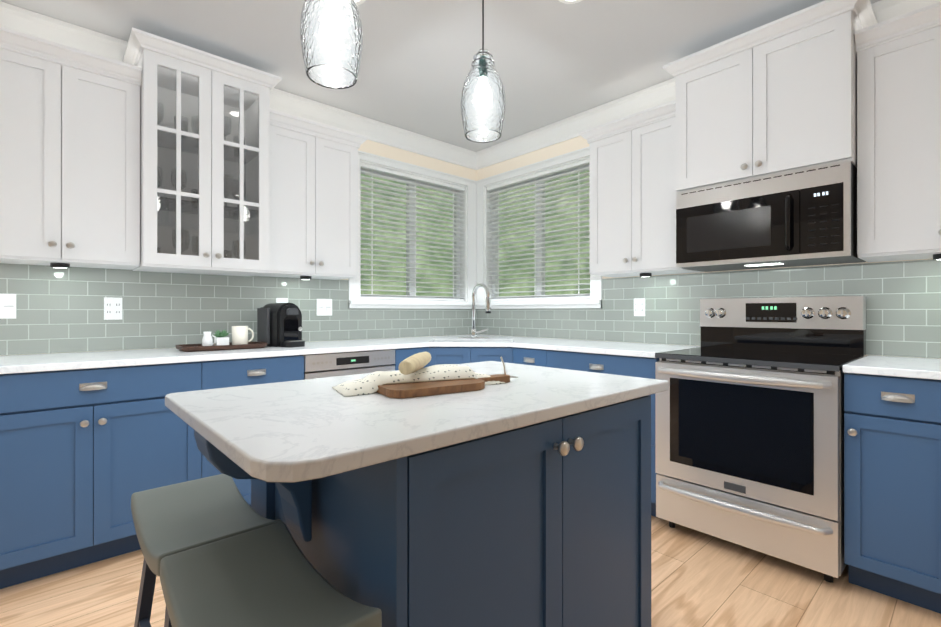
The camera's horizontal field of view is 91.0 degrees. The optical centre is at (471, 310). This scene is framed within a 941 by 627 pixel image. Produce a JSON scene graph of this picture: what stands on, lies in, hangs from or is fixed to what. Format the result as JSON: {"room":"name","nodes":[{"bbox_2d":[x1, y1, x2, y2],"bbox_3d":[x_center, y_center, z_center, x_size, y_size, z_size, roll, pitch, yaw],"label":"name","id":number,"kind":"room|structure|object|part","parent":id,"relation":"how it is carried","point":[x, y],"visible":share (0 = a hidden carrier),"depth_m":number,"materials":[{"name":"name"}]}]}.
{"room":"kitchen","nodes":[
{"label":"kitchen","id":0,"kind":"room"},
{"bbox_2d":[0,140,475,355],"bbox_3d":[-2.591,-0.167,2.101,7.320,2.600,0.160,0,0,-42],"label":"wall","id":1,"kind":"structure","parent":0,"point":[383,150],"depth_m":4.00,"materials":[{"name":"beige paint"}]},
{"bbox_2d":[0,27,143,270],"bbox_3d":[-2.026,-0.728,2.283,0.605,0.993,0.327,0,0,-42],"label":"upper cabinet","id":2,"kind":"object","parent":1,"relation":"attached to","point":[72,121],"depth_m":2.18,"materials":[{"name":"white paint"}]},
{"bbox_2d":[0,263,475,354],"bbox_3d":[-1.391,-0.009,3.080,3.894,0.453,0.006,0,0,-42],"label":"backsplash","id":3,"kind":"structure","parent":1,"relation":"attached to","point":[59,310],"depth_m":2.71,"materials":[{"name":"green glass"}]},
{"bbox_2d":[0,294,15,318],"bbox_3d":[-2.308,-0.024,2.236,0.154,0.122,0.008,0,0,-42],"label":"outlet","id":4,"kind":"object","parent":3,"relation":"attached to","point":[7,301],"depth_m":2.27,"materials":[{"name":"white plastic"}]},
{"bbox_2d":[104,297,121,319],"bbox_3d":[-1.969,-0.013,2.545,0.080,0.122,0.008,0,0,-42],"label":"outlet","id":5,"kind":"object","parent":3,"relation":"attached to","point":[112,308],"depth_m":2.54,"materials":[{"name":"white plastic"}]},
{"bbox_2d":[276,298,287,302],"bbox_3d":[-1.292,-0.026,3.161,0.080,0.122,0.008,0,0,-42],"label":"outlet","id":6,"kind":"object","parent":3,"relation":"attached to","point":[278,300],"depth_m":3.16,"materials":[{"name":"white plastic"}]},
{"bbox_2d":[316,299,331,315],"bbox_3d":[-1.067,-0.026,3.366,0.118,0.122,0.008,0,0,-42],"label":"outlet","id":7,"kind":"object","parent":3,"relation":"attached to","point":[323,306],"depth_m":3.36,"materials":[{"name":"white plastic"}]},
{"bbox_2d":[0,1,481,169],"bbox_3d":[-2.503,-1.403,2.004,6.998,0.125,0.100,0,0,-42],"label":"crown molding","id":8,"kind":"structure","parent":1,"relation":"attached to","point":[24,21],"depth_m":3.19,"materials":[{"name":"white paint"}]},
{"bbox_2d":[244,107,359,279],"bbox_3d":[-1.117,-0.715,3.110,0.610,0.968,0.327,0,0,-42],"label":"upper cabinet","id":9,"kind":"object","parent":1,"relation":"attached to","point":[303,174],"depth_m":2.94,"materials":[{"name":"white paint"}]},
{"bbox_3d":[-1.533,-0.803,2.654,0.716,1.154,0.442,0,0,-42],"label":"glass","id":10,"kind":"part","parent":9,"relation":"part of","materials":[{"name":"clear glass"}]},
{"bbox_2d":[348,147,601,308],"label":"window","id":11,"kind":"structure","parent":1,"relation":"in","point":[469,244],"depth_m":4.07,"materials":[{"name":"white paint"}]},
{"bbox_2d":[361,163,464,300],"bbox_3d":[-0.476,-0.623,3.968,1.081,1.058,0.050,0,0,-42],"label":"window blind","id":12,"kind":"object","parent":11,"relation":"attached to","point":[372,168],"visible":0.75,"depth_m":3.92,"materials":[{"name":"white plastic"}]},
{"bbox_2d":[487,159,589,300],"bbox_3d":[0.542,-0.623,3.914,0.050,1.058,1.119,0,0,-42],"label":"window blind","id":13,"kind":"object","parent":11,"relation":"attached to","point":[578,164],"visible":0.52,"depth_m":3.86,"materials":[{"name":"white plastic"}]},
{"bbox_2d":[0,0,879,151],"bbox_3d":[-0.181,-1.508,-0.545,7.320,0.086,7.320,0,0,-42],"label":"ceiling","id":14,"kind":"structure","parent":0,"point":[556,60],"depth_m":2.52,"materials":[{"name":"paint"}]},
{"bbox_2d":[300,0,362,88],"bbox_3d":[-0.413,-1.080,1.373,0.180,0.775,0.180,0,0,-42],"label":"pendant light","id":15,"kind":"object","parent":14,"relation":"hanging from","point":[331,36],"visible":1,"depth_m":1.31,"materials":[{"name":"clear glass"}]},
{"bbox_2d":[460,0,505,142],"bbox_3d":[0.048,-1.079,1.833,0.180,0.775,0.180,0,0,-42],"label":"pendant light","id":16,"kind":"object","parent":14,"relation":"hanging from","point":[483,103],"visible":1,"depth_m":1.77,"materials":[{"name":"clear glass"}]},
{"bbox_3d":[0.048,-0.860,1.833,0.180,0.337,0.180,0,0,-42],"label":"lamp shade","id":17,"kind":"part","parent":16,"relation":"part of","materials":[{"name":"clear glass"}]},
{"bbox_2d":[0,516,940,626],"bbox_3d":[-0.181,1.154,-0.548,7.320,0.050,7.320,0,0,-42],"label":"floor","id":18,"kind":"structure","parent":0,"point":[700,579],"depth_m":1.84,"materials":[{"name":"brown wood"}]},
{"bbox_2d":[0,427,215,588],"bbox_3d":[-1.838,0.690,2.248,0.904,0.885,0.626,0,0,-42],"label":"base cabinet","id":19,"kind":"object","parent":18,"relation":"on","point":[92,443],"depth_m":1.99,"materials":[{"name":"blue wood"}]},
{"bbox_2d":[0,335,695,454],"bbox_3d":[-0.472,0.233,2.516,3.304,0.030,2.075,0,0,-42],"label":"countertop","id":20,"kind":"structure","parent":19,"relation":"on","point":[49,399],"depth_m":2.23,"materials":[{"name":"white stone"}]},
{"bbox_2d":[175,342,267,351],"bbox_3d":[-1.422,0.204,2.651,0.446,0.028,0.236,0,0,-42],"label":"tray","id":21,"kind":"object","parent":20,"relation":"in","point":[200,347],"visible":0.98,"depth_m":2.57,"materials":[{"name":"brown wood"}]},
{"bbox_2d":[202,332,215,345],"bbox_3d":[-1.474,0.163,2.603,0.072,0.092,0.053,0,0,-42],"label":"creamer","id":22,"kind":"object","parent":21,"relation":"on","point":[207,339],"visible":0.85,"depth_m":2.58,"materials":[{"name":"white ceramic"}]},
{"bbox_2d":[213,329,229,345],"bbox_3d":[-1.432,0.157,2.651,0.087,0.103,0.082,0,0,-42],"label":"succulent","id":23,"kind":"object","parent":21,"relation":"on","point":[221,339],"visible":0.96,"depth_m":2.63,"materials":[{"name":"white ceramic"}]},
{"bbox_2d":[232,326,253,344],"bbox_3d":[-1.342,0.149,2.723,0.123,0.120,0.088,0,0,-42],"label":"mug","id":24,"kind":"object","parent":21,"relation":"on","point":[239,334],"visible":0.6,"depth_m":2.68,"materials":[{"name":"beige ceramic"}]},
{"bbox_2d":[257,303,304,346],"bbox_3d":[-1.189,0.084,2.883,0.220,0.268,0.327,0,0,-42],"label":"coffee maker","id":25,"kind":"object","parent":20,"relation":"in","point":[279,324],"visible":0.92,"depth_m":2.82,"materials":[{"name":"black plastic"}]},
{"bbox_2d":[457,283,491,338],"bbox_3d":[0.051,0.000,3.700,0.218,0.439,0.309,0,0,-42],"label":"faucet","id":26,"kind":"object","parent":20,"relation":"on","point":[473,333],"depth_m":3.70,"materials":[{"name":"silver metal"}]},
{"bbox_2d":[131,474,281,626],"bbox_3d":[-0.661,0.804,1.135,0.290,0.654,0.475,0,0,-42],"label":"stool","id":27,"kind":"object","parent":18,"relation":"on","point":[168,520],"visible":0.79,"depth_m":1.17,"materials":[{"name":"grey leather"}]},
{"bbox_3d":[-0.661,0.522,1.136,0.240,0.090,0.425,0,0,-42],"label":"seat","id":28,"kind":"part","parent":27,"relation":"part of","materials":[{"name":"grey leather"}]},
{"bbox_2d":[216,469,250,505],"bbox_3d":[-1.373,0.691,2.671,0.575,0.885,0.626,0,0,-42],"label":"base cabinet","id":29,"kind":"object","parent":18,"relation":"on","point":[243,485],"depth_m":2.43,"materials":[{"name":"blue wood"}]},
{"bbox_2d":[160,522,381,626],"bbox_3d":[-0.372,0.804,0.817,0.290,0.654,0.475,0,0,-42],"label":"stool","id":30,"kind":"object","parent":18,"relation":"on","point":[268,576],"visible":1,"depth_m":0.85,"materials":[{"name":"grey leather"}]},
{"bbox_2d":[165,361,668,626],"bbox_3d":[-0.089,0.674,1.318,1.208,0.915,0.804,0,0,-42],"label":"kitchen island","id":31,"kind":"object","parent":18,"relation":"on","point":[523,499],"visible":1,"depth_m":1.00,"materials":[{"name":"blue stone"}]},
{"bbox_2d":[165,361,668,482],"bbox_3d":[-0.094,0.232,1.324,1.208,0.030,0.790,0,0,-42],"label":"island countertop","id":32,"kind":"structure","parent":31,"relation":"on","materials":[{"name":"stone"}]},
{"bbox_2d":[332,364,504,396],"bbox_3d":[-0.147,0.188,1.339,0.474,0.055,0.164,0,0,-27],"label":"dish towel","id":33,"kind":"object","parent":32,"relation":"on","point":[369,383],"visible":0.83,"depth_m":1.27,"materials":[{"name":"white fabric"}]},
{"bbox_2d":[398,352,430,374],"bbox_3d":[-0.151,0.142,1.285,0.045,0.045,0.270,0,0,6],"label":"loaf","id":34,"kind":"object","parent":33,"relation":"on","point":[414,363],"visible":1,"depth_m":1.20,"materials":[{"name":"beige food"}]},
{"bbox_2d":[377,357,517,397],"bbox_3d":[-0.060,0.178,1.329,0.451,0.076,0.216,0,0,-42],"label":"cutting board","id":35,"kind":"object","parent":32,"relation":"on","point":[412,390],"visible":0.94,"depth_m":1.21,"materials":[{"name":"brown wood"}]},
{"bbox_2d":[587,358,663,519],"bbox_3d":[0.949,0.691,2.939,0.626,0.885,0.785,0,0,-42],"label":"base cabinet","id":36,"kind":"object","parent":18,"relation":"on","point":[646,367],"depth_m":2.49,"materials":[{"name":"blue wood"}]},
{"bbox_2d":[655,296,865,582],"bbox_3d":[1.425,0.530,2.320,0.740,1.205,0.760,0,0,-42],"label":"range","id":37,"kind":"object","parent":18,"relation":"on","point":[749,441],"visible":1,"depth_m":2.13,"materials":[{"name":"silver metal"}]},
{"bbox_2d":[844,375,940,613],"bbox_3d":[1.843,0.690,1.958,0.626,0.885,0.320,0,0,-42],"label":"base cabinet","id":38,"kind":"object","parent":18,"relation":"on","point":[892,427],"depth_m":1.76,"materials":[{"name":"blue wood"}]},
{"bbox_2d":[842,355,940,382],"bbox_3d":[1.847,0.232,1.943,0.647,0.030,0.352,0,0,-42],"label":"countertop","id":39,"kind":"structure","parent":38,"relation":"on","point":[895,367],"depth_m":1.82,"materials":[{"name":"white stone"}]},
{"bbox_2d":[476,136,939,358],"bbox_3d":[2.520,-0.168,1.804,0.160,2.600,7.160,0,0,-42],"label":"wall","id":40,"kind":"structure","parent":0,"point":[563,147],"depth_m":3.93,"materials":[{"name":"beige paint"}]},
{"bbox_2d":[587,104,703,277],"bbox_3d":[1.117,-0.717,2.980,0.327,0.957,0.610,0,0,-42],"label":"upper cabinet","id":41,"kind":"object","parent":40,"relation":"attached to","point":[632,207],"depth_m":2.87,"materials":[{"name":"white paint"}]},
{"bbox_2d":[476,259,940,358],"bbox_3d":[1.361,-0.009,2.953,0.006,0.453,3.900,0,0,-42],"label":"backsplash","id":42,"kind":"structure","parent":40,"relation":"attached to","point":[903,308],"depth_m":2.72,"materials":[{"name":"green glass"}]},
{"bbox_2d":[634,298,644,315],"bbox_3d":[1.155,-0.025,3.171,0.008,0.122,0.080,0,0,-42],"label":"outlet","id":43,"kind":"object","parent":42,"relation":"attached to","point":[639,306],"visible":1,"depth_m":3.17,"materials":[{"name":"white plastic"}]},
{"bbox_2d":[476,0,940,167],"bbox_3d":[2.413,-1.403,1.728,0.100,0.125,6.870,0,0,-42],"label":"crown molding","id":44,"kind":"structure","parent":40,"relation":"attached to","point":[568,128],"depth_m":3.35,"materials":[{"name":"white paint"}]},
{"bbox_2d":[671,0,870,195],"bbox_3d":[1.551,-1.014,2.436,0.417,0.711,0.767,0,0,-42],"label":"upper cabinet","id":45,"kind":"object","parent":40,"relation":"attached to","point":[826,82],"depth_m":2.24,"materials":[{"name":"white paint"}]},
{"bbox_2d":[676,160,865,271],"bbox_3d":[1.536,-0.448,2.422,0.457,0.417,0.756,0,0,-42],"label":"over-the-range microwave","id":46,"kind":"object","parent":45,"relation":"attached to","point":[805,217],"visible":1,"depth_m":2.24,"materials":[{"name":"silver metal"}]},
{"bbox_2d":[857,2,940,261],"bbox_3d":[2.052,-0.735,1.953,0.327,0.990,0.610,0,0,-42],"label":"upper cabinet","id":47,"kind":"object","parent":40,"relation":"attached to","point":[899,170],"depth_m":1.97,"materials":[{"name":"white paint"}]},
{"label":"outside","id":48,"kind":"structure","parent":0,"visible":0},
{"bbox_2d":[361,170,589,296],"bbox_3d":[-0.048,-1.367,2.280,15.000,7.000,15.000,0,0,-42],"label":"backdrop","id":49,"kind":"structure","parent":48,"point":[451,264],"depth_m":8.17,"materials":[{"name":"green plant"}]}
]}

